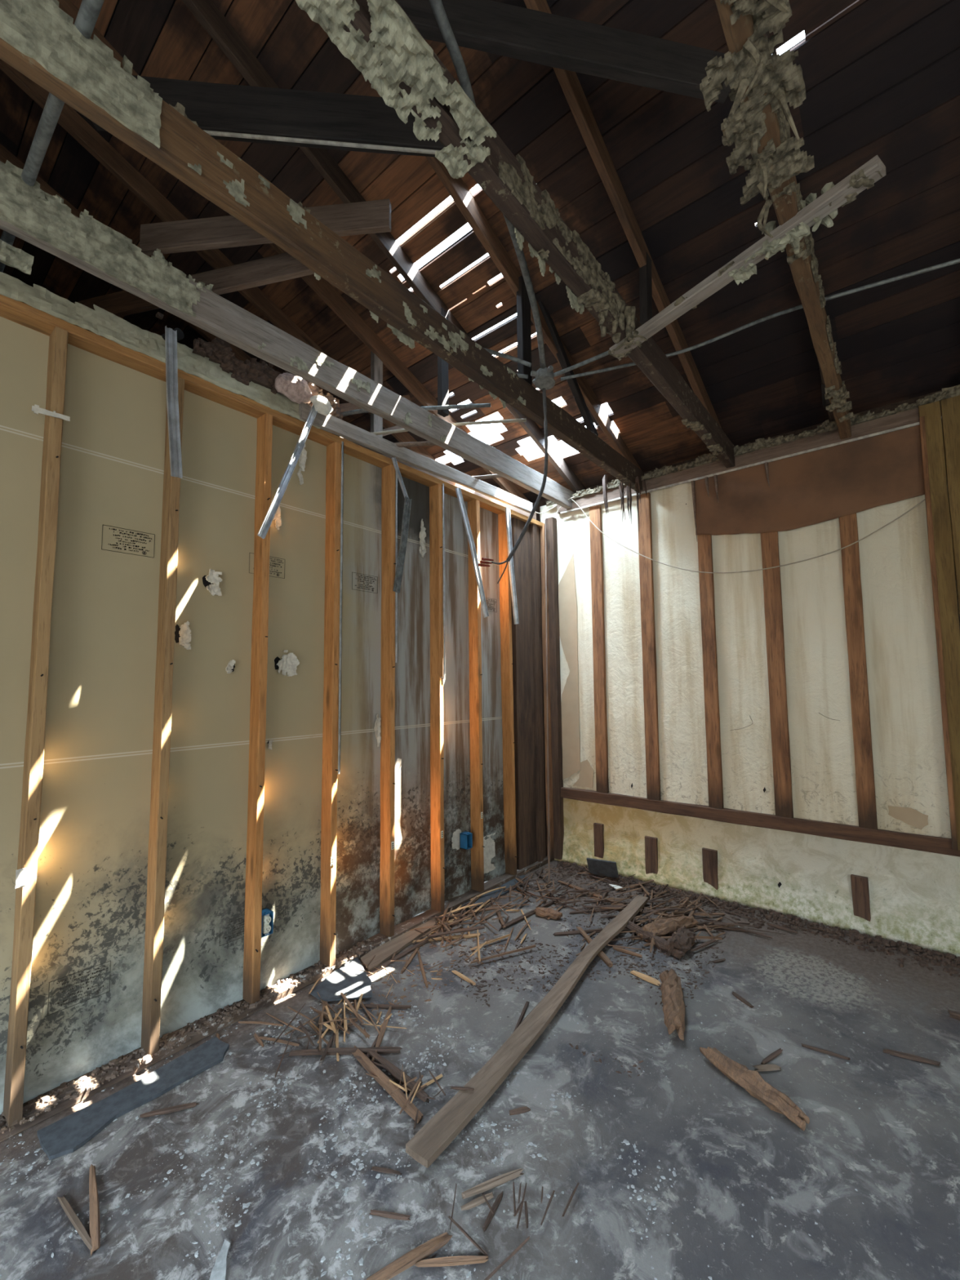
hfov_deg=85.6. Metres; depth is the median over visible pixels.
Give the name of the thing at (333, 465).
stud
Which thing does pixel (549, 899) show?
wood splinter
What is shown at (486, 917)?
wood splinter
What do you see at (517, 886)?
wood splinter
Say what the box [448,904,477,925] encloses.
wood splinter
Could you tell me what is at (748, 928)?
wood splinter
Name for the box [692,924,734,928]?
wood splinter
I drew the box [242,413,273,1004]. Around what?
stud
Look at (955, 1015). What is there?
stick
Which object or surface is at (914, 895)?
wall
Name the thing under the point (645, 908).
wood splinter
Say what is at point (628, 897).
wood splinter
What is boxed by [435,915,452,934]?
wood splinter
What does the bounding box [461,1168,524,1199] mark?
stick
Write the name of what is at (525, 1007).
stick
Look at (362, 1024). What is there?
wood splinter
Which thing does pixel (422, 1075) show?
wood splinter
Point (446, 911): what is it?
wood splinter
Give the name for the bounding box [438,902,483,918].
wood splinter
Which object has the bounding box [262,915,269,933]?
outlet
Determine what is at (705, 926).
wood splinter
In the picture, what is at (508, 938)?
wood splinter
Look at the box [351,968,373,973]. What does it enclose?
wood splinter
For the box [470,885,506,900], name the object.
wood splinter
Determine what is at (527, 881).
wood splinter
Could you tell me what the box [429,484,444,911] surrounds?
stud
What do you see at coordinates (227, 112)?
board
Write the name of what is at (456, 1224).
wood splinter
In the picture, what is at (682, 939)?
chunk
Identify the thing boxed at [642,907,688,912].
wood splinter
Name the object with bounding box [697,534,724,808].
stud
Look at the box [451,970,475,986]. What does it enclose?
stick
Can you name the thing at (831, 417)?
rafter
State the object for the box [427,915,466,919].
wood splinter
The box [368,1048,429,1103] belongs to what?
stick
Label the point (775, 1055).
stick
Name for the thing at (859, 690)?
stud
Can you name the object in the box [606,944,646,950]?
wood splinter
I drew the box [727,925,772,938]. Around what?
wood splinter
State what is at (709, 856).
stub
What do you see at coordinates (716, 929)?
wood splinter
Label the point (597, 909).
stick
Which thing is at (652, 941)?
wood splinter
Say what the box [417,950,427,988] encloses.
stick
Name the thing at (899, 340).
ceiling
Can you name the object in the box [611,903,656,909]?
wood splinter
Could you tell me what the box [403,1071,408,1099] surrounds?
wood splinter
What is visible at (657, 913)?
wood splinter
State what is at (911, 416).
board
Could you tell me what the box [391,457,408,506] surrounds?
metal strip
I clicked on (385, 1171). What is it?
stick
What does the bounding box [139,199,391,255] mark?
board
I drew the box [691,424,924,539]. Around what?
header panel
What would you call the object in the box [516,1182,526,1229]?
wood splinter
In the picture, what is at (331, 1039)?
wood splinter
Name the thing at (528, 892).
wood splinter
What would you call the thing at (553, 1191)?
wood splinter
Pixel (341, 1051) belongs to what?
stick
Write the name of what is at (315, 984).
wood splinter
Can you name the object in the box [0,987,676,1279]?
flakes
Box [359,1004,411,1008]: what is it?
stick
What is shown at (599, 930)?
stick
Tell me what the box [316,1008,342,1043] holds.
wood splinter
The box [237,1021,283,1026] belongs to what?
wood splinter
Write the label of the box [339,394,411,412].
brace
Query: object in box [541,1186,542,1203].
wood splinter
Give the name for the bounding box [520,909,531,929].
wood splinter
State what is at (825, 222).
lump
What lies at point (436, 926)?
wood splinter
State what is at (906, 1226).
floor
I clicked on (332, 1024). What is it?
wood splinter
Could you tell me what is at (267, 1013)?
wood splinter
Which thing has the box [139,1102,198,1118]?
stick
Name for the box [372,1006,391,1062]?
stick
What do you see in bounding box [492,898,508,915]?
wood splinter
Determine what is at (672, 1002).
chunk
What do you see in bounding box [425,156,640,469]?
rafter
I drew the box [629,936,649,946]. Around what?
wood splinter
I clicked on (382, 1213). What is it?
stick
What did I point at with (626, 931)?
wood splinter
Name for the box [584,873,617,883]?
wood splinter
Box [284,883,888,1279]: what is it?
flakes
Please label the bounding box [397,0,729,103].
board
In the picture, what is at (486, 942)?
wood splinter
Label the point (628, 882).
wood splinter
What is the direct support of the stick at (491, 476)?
on the board at (327, 422)
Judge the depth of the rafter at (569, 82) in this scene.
2.42 m
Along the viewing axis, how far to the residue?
1.80 m
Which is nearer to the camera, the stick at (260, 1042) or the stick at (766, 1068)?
the stick at (766, 1068)
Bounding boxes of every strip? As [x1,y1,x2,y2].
[36,1036,229,1159]
[164,325,182,478]
[257,407,318,538]
[360,918,439,971]
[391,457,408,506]
[392,496,411,592]
[454,487,488,617]
[505,506,519,624]
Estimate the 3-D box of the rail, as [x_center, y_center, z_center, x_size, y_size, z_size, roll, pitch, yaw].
[1.632,1.193,3.552,2.640,0.088,0.046,-5,-6,39]
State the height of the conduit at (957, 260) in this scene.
0.035 m
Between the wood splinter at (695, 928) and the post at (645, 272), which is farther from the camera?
the wood splinter at (695, 928)
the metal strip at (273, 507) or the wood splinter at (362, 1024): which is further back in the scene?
the metal strip at (273, 507)
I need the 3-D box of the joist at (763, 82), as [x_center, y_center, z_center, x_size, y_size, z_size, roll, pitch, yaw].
[0.238,-1.406,0.757,0.219,0.301,6.450,-5,-6,39]
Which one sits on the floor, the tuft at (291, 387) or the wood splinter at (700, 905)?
the wood splinter at (700, 905)
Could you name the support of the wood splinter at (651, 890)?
on the floor
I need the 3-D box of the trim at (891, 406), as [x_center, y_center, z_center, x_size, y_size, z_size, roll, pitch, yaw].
[1.543,-1.268,3.999,8.400,0.300,0.030,-5,-6,39]
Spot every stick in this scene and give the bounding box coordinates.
[57,1195,93,1251]
[88,1164,100,1253]
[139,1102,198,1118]
[253,1033,264,1048]
[288,1047,402,1056]
[351,1044,422,1123]
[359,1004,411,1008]
[366,902,491,975]
[366,1232,453,1279]
[367,1028,382,1057]
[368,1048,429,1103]
[368,1208,410,1220]
[370,1166,402,1175]
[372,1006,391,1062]
[395,440,438,447]
[400,946,419,973]
[412,933,479,943]
[414,1256,488,1266]
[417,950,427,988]
[439,906,497,919]
[449,1085,474,1091]
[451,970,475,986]
[459,1193,493,1211]
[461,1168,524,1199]
[471,474,502,479]
[482,1191,503,1231]
[502,894,565,928]
[509,1106,530,1115]
[514,1001,528,1031]
[552,926,629,935]
[557,880,623,904]
[568,908,613,914]
[575,924,613,967]
[612,946,642,957]
[630,970,660,985]
[643,906,703,924]
[712,958,725,963]
[713,926,749,933]
[731,991,754,1008]
[752,1064,781,1072]
[760,1048,782,1064]
[800,1043,849,1060]
[882,1048,940,1066]
[947,1010,959,1019]
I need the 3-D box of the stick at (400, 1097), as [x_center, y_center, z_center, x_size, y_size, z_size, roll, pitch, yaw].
[-0.354,1.628,1.914,0.036,0.027,0.472,4,-6,-42]
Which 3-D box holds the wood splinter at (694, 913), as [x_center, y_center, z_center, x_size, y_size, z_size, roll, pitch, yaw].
[1.432,1.712,3.232,0.211,0.023,0.021,0,-5,-5]
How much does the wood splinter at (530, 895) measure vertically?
0.018 m
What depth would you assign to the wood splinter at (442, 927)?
3.00 m
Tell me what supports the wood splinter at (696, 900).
on the floor
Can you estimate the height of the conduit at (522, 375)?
0.049 m
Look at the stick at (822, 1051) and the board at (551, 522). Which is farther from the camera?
the board at (551, 522)
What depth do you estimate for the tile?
3.88 m
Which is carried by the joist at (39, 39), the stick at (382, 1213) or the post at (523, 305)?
the post at (523, 305)
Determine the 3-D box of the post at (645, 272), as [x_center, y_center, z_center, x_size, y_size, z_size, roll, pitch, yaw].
[0.849,-1.704,2.649,0.042,0.565,0.111,-4,-6,39]
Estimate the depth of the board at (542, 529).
4.38 m
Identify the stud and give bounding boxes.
[2,326,70,1126]
[140,377,184,1056]
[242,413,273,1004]
[320,441,341,966]
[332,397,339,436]
[379,464,395,937]
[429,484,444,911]
[467,499,484,892]
[497,512,516,875]
[589,505,608,793]
[637,492,661,799]
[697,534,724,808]
[760,531,793,817]
[839,512,877,829]
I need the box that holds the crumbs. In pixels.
[0,940,376,1133]
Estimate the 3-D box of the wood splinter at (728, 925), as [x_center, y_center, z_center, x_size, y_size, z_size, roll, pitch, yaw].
[1.410,1.701,3.059,0.205,0.012,0.011,1,-5,-20]
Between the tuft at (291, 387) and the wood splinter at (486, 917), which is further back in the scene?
the wood splinter at (486, 917)
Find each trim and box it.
[532,390,942,521]
[560,416,942,514]
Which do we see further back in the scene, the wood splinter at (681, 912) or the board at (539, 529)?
the board at (539, 529)
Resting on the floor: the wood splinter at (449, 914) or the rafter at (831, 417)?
the wood splinter at (449, 914)
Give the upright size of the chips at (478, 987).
0.008 m
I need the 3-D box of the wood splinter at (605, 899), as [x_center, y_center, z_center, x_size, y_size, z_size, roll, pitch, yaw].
[0.746,1.719,3.403,0.225,0.006,0.008,1,-5,-23]
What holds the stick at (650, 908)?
on the floor
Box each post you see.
[370,351,382,437]
[437,307,448,417]
[516,275,532,385]
[538,301,598,435]
[639,251,653,338]
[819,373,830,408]
[918,395,959,850]
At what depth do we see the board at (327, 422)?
3.26 m
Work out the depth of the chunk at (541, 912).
3.25 m
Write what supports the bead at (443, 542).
attached to the stud at (436, 574)
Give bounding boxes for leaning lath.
[544,520,550,882]
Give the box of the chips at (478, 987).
[396,860,753,1077]
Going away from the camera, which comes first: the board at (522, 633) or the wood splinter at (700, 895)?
the wood splinter at (700, 895)
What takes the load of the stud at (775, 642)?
on the rail
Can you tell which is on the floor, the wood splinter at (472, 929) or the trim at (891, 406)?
the wood splinter at (472, 929)
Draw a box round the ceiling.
[0,0,959,502]
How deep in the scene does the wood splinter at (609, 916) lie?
3.23 m
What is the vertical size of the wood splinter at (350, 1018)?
0.008 m
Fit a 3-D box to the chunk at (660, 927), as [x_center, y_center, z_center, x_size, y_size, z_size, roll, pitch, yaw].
[1.107,1.676,3.048,0.452,0.081,0.106,2,-5,-28]
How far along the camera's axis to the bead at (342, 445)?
2.82 m
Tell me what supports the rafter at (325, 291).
attached to the ceiling
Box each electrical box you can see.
[261,907,273,937]
[459,831,472,849]
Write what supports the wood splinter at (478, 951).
on the floor
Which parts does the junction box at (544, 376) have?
plate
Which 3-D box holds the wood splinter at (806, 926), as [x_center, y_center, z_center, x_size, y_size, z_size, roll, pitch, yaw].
[2.009,1.697,3.032,0.170,0.009,0.012,-4,-6,31]
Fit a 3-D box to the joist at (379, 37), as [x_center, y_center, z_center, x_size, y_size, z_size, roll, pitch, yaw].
[-0.257,-1.430,1.170,0.166,0.214,6.450,-5,-6,39]
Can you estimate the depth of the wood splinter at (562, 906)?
3.34 m
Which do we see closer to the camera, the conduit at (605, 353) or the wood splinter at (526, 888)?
the conduit at (605, 353)
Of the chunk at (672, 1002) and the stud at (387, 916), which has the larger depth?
the stud at (387, 916)
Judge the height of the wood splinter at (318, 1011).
0.008 m
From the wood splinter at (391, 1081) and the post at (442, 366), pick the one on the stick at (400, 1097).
the wood splinter at (391, 1081)
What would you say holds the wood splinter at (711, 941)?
on the floor
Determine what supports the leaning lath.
on the floor
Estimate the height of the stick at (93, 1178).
0.022 m
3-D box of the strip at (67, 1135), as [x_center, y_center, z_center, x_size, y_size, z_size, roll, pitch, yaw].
[-1.214,1.640,1.887,0.188,0.012,0.594,-5,-6,39]
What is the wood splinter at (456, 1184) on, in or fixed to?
on the floor
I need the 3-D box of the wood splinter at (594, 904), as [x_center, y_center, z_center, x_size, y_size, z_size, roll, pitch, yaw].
[0.709,1.713,3.264,0.007,0.011,0.278,-2,-5,19]
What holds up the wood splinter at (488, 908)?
on the floor
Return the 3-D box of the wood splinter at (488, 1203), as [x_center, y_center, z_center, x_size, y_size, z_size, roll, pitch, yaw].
[0.023,1.569,1.443,0.008,0.007,0.071,2,-5,-26]
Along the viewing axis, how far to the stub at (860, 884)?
3.02 m
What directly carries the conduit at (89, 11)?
on the joist at (39, 39)
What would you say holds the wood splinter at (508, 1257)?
on the floor
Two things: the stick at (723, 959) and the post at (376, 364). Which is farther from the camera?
the post at (376, 364)
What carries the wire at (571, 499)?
hanging from the joist at (41, 219)
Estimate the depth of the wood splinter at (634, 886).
3.65 m
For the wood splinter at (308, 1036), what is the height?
0.008 m
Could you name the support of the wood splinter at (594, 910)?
on the floor
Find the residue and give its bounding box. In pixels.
[0,239,34,275]
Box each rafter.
[0,59,437,462]
[0,143,251,364]
[58,0,528,501]
[182,0,586,493]
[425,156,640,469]
[523,0,722,430]
[764,31,834,422]
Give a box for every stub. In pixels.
[593,822,604,859]
[644,835,657,875]
[702,847,718,890]
[850,874,871,922]
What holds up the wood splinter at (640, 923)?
on the floor
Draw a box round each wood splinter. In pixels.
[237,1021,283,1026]
[258,1036,299,1046]
[265,1012,304,1032]
[272,1003,306,1044]
[274,1031,293,1078]
[284,1005,335,1035]
[287,1006,315,1022]
[296,1024,352,1039]
[298,1020,315,1047]
[306,1020,332,1047]
[308,973,324,994]
[310,1006,349,1034]
[310,1020,322,1034]
[314,1008,331,1015]
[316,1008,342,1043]
[318,1017,356,1024]
[319,1014,322,1050]
[319,1030,337,1062]
[320,1003,324,1029]
[322,1022,337,1031]
[323,1000,336,1013]
[325,1004,337,1035]
[333,1017,338,1047]
[334,1013,339,1061]
[340,991,363,1023]
[343,999,345,1042]
[344,1016,347,1031]
[345,1005,372,1024]
[349,1019,371,1038]
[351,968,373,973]
[354,1000,356,1009]
[354,1056,392,1070]
[355,991,364,1011]
[358,998,380,1034]
[360,1003,381,1022]
[362,1023,406,1028]
[364,1073,412,1090]
[376,1010,382,1024]
[379,1013,392,1027]
[389,1075,417,1095]
[389,1079,407,1091]
[391,960,410,961]
[398,1064,403,1092]
[398,1074,423,1114]
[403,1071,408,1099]
[409,1073,442,1093]
[410,924,446,930]
[410,1081,421,1103]
[413,928,438,942]
[413,1109,418,1128]
[422,921,446,937]
[422,1096,435,1099]
[426,962,442,969]
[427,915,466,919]
[427,925,484,937]
[428,1070,445,1096]
[430,927,455,946]
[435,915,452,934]
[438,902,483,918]
[440,900,471,919]
[440,902,449,925]
[440,925,444,944]
[445,936,464,946]
[446,906,453,920]
[447,1215,488,1256]
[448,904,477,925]
[448,1183,457,1231]
[450,913,473,925]
[453,921,489,924]
[462,894,477,911]
[466,906,508,914]
[469,933,510,950]
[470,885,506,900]
[470,917,487,928]
[470,941,487,957]
[470,944,536,963]
[474,898,490,912]
[476,929,480,961]
[479,901,511,921]
[479,915,497,930]
[480,906,485,920]
[481,1192,494,1214]
[484,1235,529,1279]
[490,903,529,906]
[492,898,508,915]
[495,908,505,928]
[497,885,525,895]
[498,915,509,931]
[503,926,513,950]
[505,909,519,911]
[509,884,511,896]
[513,1181,515,1216]
[513,1200,524,1217]
[514,919,531,940]
[515,875,534,888]
[515,878,529,887]
[515,885,531,897]
[515,887,546,900]
[515,897,528,908]
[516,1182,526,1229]
[518,1182,521,1203]
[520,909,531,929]
[520,933,527,943]
[522,878,528,893]
[524,1200,528,1227]
[525,888,550,893]
[529,894,568,901]
[533,887,555,892]
[535,888,555,902]
[537,866,543,879]
[539,1189,555,1226]
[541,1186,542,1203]
[547,905,563,919]
[549,898,589,914]
[551,881,573,895]
[554,871,575,882]
[554,899,580,906]
[561,888,597,893]
[561,1182,579,1216]
[567,888,600,899]
[573,886,575,900]
[579,898,608,904]
[581,904,596,911]
[583,900,611,902]
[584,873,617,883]
[585,877,607,885]
[585,906,625,907]
[587,890,610,892]
[589,903,595,921]
[596,882,631,891]
[599,888,608,903]
[600,906,624,909]
[600,915,615,918]
[606,903,628,914]
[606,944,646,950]
[610,935,639,941]
[611,897,631,903]
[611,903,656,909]
[613,915,669,919]
[615,885,635,890]
[615,887,642,894]
[619,930,635,933]
[624,884,639,887]
[626,880,631,895]
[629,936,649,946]
[636,880,653,885]
[636,920,646,925]
[637,881,650,896]
[639,898,673,914]
[640,906,669,919]
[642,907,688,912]
[642,939,665,946]
[644,906,651,922]
[647,900,668,902]
[648,893,672,901]
[649,911,669,915]
[649,933,656,953]
[650,889,653,908]
[652,915,681,919]
[657,906,695,907]
[658,906,696,911]
[660,935,723,939]
[663,910,690,916]
[665,927,698,933]
[670,897,689,918]
[671,902,688,906]
[680,911,693,929]
[684,903,702,912]
[684,930,701,951]
[685,895,702,908]
[688,900,713,918]
[690,938,716,951]
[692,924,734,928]
[693,892,702,911]
[693,913,725,915]
[693,916,723,932]
[694,924,712,929]
[697,920,710,924]
[698,924,725,932]
[701,917,724,923]
[703,924,713,936]
[706,924,732,932]
[711,932,725,939]
[714,923,759,927]
[726,911,759,921]
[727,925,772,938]
[730,908,750,915]
[748,928,785,934]
[786,928,817,929]
[806,926,838,933]
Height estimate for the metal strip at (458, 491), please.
0.895 m
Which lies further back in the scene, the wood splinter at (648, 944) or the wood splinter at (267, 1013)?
the wood splinter at (648, 944)
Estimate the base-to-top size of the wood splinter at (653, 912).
0.016 m
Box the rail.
[560,786,959,856]
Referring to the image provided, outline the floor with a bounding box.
[0,860,959,1279]
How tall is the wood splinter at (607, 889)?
0.015 m
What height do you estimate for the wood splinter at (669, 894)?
0.013 m
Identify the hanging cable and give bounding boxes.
[478,387,547,583]
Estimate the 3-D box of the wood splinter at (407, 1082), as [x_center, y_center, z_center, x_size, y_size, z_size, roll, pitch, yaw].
[-0.278,1.617,1.880,0.118,0.008,0.014,4,-7,-43]
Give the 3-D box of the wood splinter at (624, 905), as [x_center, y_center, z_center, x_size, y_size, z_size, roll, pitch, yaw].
[0.884,1.709,3.296,0.244,0.014,0.013,3,-6,-37]
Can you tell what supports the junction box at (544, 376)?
attached to the conduit at (605, 353)
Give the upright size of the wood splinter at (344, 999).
0.018 m
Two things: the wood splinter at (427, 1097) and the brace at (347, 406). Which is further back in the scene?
the brace at (347, 406)
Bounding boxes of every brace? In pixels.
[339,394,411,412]
[382,425,403,436]
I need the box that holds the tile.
[586,857,618,877]
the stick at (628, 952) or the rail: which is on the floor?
the stick at (628, 952)
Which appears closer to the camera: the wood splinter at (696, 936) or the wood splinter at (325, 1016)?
the wood splinter at (325, 1016)
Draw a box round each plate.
[0,293,544,528]
[0,855,555,1142]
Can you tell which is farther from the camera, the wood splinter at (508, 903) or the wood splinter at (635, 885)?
the wood splinter at (635, 885)
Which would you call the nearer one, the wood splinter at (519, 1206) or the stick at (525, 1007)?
the wood splinter at (519, 1206)
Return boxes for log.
[699,1046,809,1125]
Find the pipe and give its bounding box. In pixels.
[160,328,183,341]
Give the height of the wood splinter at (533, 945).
0.017 m
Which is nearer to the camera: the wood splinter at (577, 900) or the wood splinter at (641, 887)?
the wood splinter at (577, 900)
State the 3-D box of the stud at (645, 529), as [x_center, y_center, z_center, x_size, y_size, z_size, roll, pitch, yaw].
[1.283,0.025,3.938,0.101,2.320,0.036,-4,-6,39]
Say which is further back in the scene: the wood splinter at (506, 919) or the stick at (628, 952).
the wood splinter at (506, 919)
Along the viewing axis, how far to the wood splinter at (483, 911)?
3.23 m
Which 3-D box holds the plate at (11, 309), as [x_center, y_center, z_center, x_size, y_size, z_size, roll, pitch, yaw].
[-1.476,-1.173,2.131,0.093,0.042,6.400,-5,-6,39]
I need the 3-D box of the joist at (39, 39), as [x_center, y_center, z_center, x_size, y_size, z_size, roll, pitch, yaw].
[-0.842,-1.292,1.647,0.289,0.512,6.450,-5,-6,40]
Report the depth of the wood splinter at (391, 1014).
2.26 m
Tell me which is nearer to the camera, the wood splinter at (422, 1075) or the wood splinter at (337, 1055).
the wood splinter at (422, 1075)
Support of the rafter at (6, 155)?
attached to the ceiling
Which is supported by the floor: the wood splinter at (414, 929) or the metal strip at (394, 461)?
the wood splinter at (414, 929)
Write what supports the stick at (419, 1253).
on the floor
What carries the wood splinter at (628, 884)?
on the floor
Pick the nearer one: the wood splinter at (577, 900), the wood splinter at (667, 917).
the wood splinter at (667, 917)
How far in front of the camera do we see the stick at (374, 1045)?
2.12 m
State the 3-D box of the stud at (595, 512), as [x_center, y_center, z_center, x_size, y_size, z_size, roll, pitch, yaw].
[0.964,0.050,4.202,0.098,2.320,0.036,-4,-6,39]
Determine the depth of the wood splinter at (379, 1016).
2.28 m
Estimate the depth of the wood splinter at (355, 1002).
2.37 m
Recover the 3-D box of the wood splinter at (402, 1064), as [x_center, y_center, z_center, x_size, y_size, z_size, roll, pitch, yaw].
[-0.292,1.618,1.907,0.004,0.010,0.148,0,-5,-3]
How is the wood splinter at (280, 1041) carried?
on the floor
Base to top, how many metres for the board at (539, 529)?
2.830 m
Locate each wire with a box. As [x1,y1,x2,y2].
[534,496,574,513]
[570,498,925,573]
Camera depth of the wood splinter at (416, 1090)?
1.83 m
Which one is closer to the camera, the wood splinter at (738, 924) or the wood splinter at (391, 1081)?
the wood splinter at (391, 1081)
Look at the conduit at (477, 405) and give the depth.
3.09 m
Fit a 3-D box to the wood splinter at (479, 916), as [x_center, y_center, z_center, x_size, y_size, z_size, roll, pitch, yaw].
[0.050,1.712,3.133,0.011,0.011,0.225,2,-5,-28]
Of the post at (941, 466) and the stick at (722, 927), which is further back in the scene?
the stick at (722, 927)
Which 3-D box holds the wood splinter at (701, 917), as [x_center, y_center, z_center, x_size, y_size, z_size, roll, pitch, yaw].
[1.439,1.712,3.149,0.173,0.009,0.012,-4,-6,32]
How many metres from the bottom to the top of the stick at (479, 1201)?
0.014 m
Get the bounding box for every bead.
[337,441,343,773]
[395,473,397,662]
[442,483,444,679]
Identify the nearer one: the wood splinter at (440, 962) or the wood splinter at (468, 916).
the wood splinter at (440, 962)
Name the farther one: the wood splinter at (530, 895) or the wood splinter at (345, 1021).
the wood splinter at (530, 895)
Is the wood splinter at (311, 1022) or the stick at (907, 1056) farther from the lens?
the wood splinter at (311, 1022)
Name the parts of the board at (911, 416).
torn ceiling edge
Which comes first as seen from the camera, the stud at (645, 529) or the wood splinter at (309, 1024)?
the wood splinter at (309, 1024)
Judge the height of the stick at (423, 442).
0.127 m
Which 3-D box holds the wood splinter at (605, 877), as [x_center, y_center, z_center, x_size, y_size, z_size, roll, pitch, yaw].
[0.848,1.754,3.763,0.242,0.006,0.008,3,-7,-37]
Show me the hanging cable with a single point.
(544, 391)
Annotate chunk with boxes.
[534,906,562,919]
[626,920,682,959]
[635,915,697,941]
[658,968,686,1042]
[664,926,695,955]
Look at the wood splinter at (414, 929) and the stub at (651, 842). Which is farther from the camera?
the stub at (651, 842)
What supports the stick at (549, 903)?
on the floor
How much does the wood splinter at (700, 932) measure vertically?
0.007 m
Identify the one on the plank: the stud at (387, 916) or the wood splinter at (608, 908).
the wood splinter at (608, 908)
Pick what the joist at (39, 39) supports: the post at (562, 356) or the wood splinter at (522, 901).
the post at (562, 356)
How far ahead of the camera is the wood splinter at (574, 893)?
3.55 m
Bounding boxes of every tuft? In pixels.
[274,369,312,404]
[309,396,331,415]
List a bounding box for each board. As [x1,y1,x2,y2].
[0,271,319,427]
[11,297,536,519]
[74,290,151,316]
[91,75,476,157]
[133,253,314,313]
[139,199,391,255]
[298,402,532,513]
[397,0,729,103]
[511,517,537,869]
[529,524,543,862]
[536,526,546,857]
[538,528,546,855]
[539,524,554,859]
[545,516,564,859]
[546,384,959,514]
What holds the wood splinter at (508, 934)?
on the floor
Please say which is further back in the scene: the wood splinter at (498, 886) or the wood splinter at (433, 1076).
the wood splinter at (498, 886)
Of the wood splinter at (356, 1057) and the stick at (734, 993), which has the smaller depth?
the wood splinter at (356, 1057)
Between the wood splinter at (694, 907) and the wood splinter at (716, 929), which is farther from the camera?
the wood splinter at (694, 907)
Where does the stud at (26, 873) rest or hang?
on the plate at (407, 925)
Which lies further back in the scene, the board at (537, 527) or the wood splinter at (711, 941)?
the board at (537, 527)
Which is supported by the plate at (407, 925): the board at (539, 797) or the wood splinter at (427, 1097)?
the board at (539, 797)
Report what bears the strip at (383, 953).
on the floor
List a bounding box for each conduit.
[0,0,104,272]
[340,403,490,416]
[371,417,526,435]
[429,0,545,368]
[484,347,531,367]
[516,373,528,378]
[553,351,608,377]
[560,257,959,380]
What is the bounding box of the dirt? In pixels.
[550,861,959,977]
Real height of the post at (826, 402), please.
0.210 m
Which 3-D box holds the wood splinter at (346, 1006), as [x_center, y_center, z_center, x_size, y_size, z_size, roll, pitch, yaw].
[-0.538,1.656,2.288,0.212,0.013,0.008,-5,-7,43]
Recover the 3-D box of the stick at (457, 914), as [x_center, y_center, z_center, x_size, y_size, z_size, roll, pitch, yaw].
[-0.070,1.748,3.314,0.412,0.017,0.023,1,-5,-23]
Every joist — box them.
[0,0,646,523]
[0,160,575,508]
[294,0,735,468]
[700,0,853,439]
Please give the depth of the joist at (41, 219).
2.12 m
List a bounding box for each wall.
[0,315,511,1115]
[539,438,959,956]
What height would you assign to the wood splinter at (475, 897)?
0.016 m
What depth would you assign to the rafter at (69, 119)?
2.87 m
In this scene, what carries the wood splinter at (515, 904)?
on the floor
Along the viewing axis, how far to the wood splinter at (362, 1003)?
2.26 m
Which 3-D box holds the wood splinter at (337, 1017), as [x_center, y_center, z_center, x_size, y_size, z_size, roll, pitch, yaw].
[-0.604,1.636,2.167,0.007,0.011,0.179,0,-5,-10]
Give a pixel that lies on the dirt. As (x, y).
(854, 935)
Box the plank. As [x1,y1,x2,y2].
[405,894,648,1168]
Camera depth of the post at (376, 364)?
3.52 m
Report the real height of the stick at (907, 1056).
0.012 m
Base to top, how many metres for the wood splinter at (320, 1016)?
0.014 m
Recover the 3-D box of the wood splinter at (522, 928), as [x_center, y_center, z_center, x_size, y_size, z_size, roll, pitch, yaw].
[0.254,1.716,3.071,0.014,0.018,0.271,-3,-5,26]
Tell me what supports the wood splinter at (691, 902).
on the floor
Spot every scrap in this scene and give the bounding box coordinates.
[208,1239,230,1279]
[310,956,372,1001]
[461,875,529,912]
[608,884,623,889]
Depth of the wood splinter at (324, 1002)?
2.35 m
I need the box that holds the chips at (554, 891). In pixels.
[320,864,609,1027]
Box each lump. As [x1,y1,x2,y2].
[596,284,635,343]
[764,181,836,261]
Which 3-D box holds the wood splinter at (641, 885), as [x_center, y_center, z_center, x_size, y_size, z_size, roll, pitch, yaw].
[1.150,1.740,3.625,0.028,0.014,0.240,-1,-5,0]
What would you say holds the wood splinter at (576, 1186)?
on the floor
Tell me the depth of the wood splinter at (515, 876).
3.80 m
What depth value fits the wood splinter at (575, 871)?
3.89 m
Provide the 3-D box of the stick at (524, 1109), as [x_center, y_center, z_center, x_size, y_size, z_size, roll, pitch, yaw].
[0.137,1.620,1.782,0.077,0.009,0.018,1,-5,-15]
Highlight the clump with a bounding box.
[155,311,342,419]
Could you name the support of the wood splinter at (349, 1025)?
on the floor
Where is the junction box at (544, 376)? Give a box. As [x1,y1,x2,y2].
[530,365,555,390]
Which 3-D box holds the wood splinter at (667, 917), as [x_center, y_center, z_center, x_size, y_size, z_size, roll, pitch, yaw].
[1.137,1.688,3.150,0.201,0.013,0.011,0,-5,-9]
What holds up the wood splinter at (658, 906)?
on the floor
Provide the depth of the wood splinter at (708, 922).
3.11 m
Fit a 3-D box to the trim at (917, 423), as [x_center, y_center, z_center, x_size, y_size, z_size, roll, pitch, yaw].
[1.874,-1.188,3.494,3.060,0.014,0.010,-5,-6,39]
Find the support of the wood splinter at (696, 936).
on the floor
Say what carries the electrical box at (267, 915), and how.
attached to the stud at (255, 802)
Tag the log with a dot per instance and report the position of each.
(735, 1070)
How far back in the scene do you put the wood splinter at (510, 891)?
3.59 m
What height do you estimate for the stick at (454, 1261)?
0.011 m

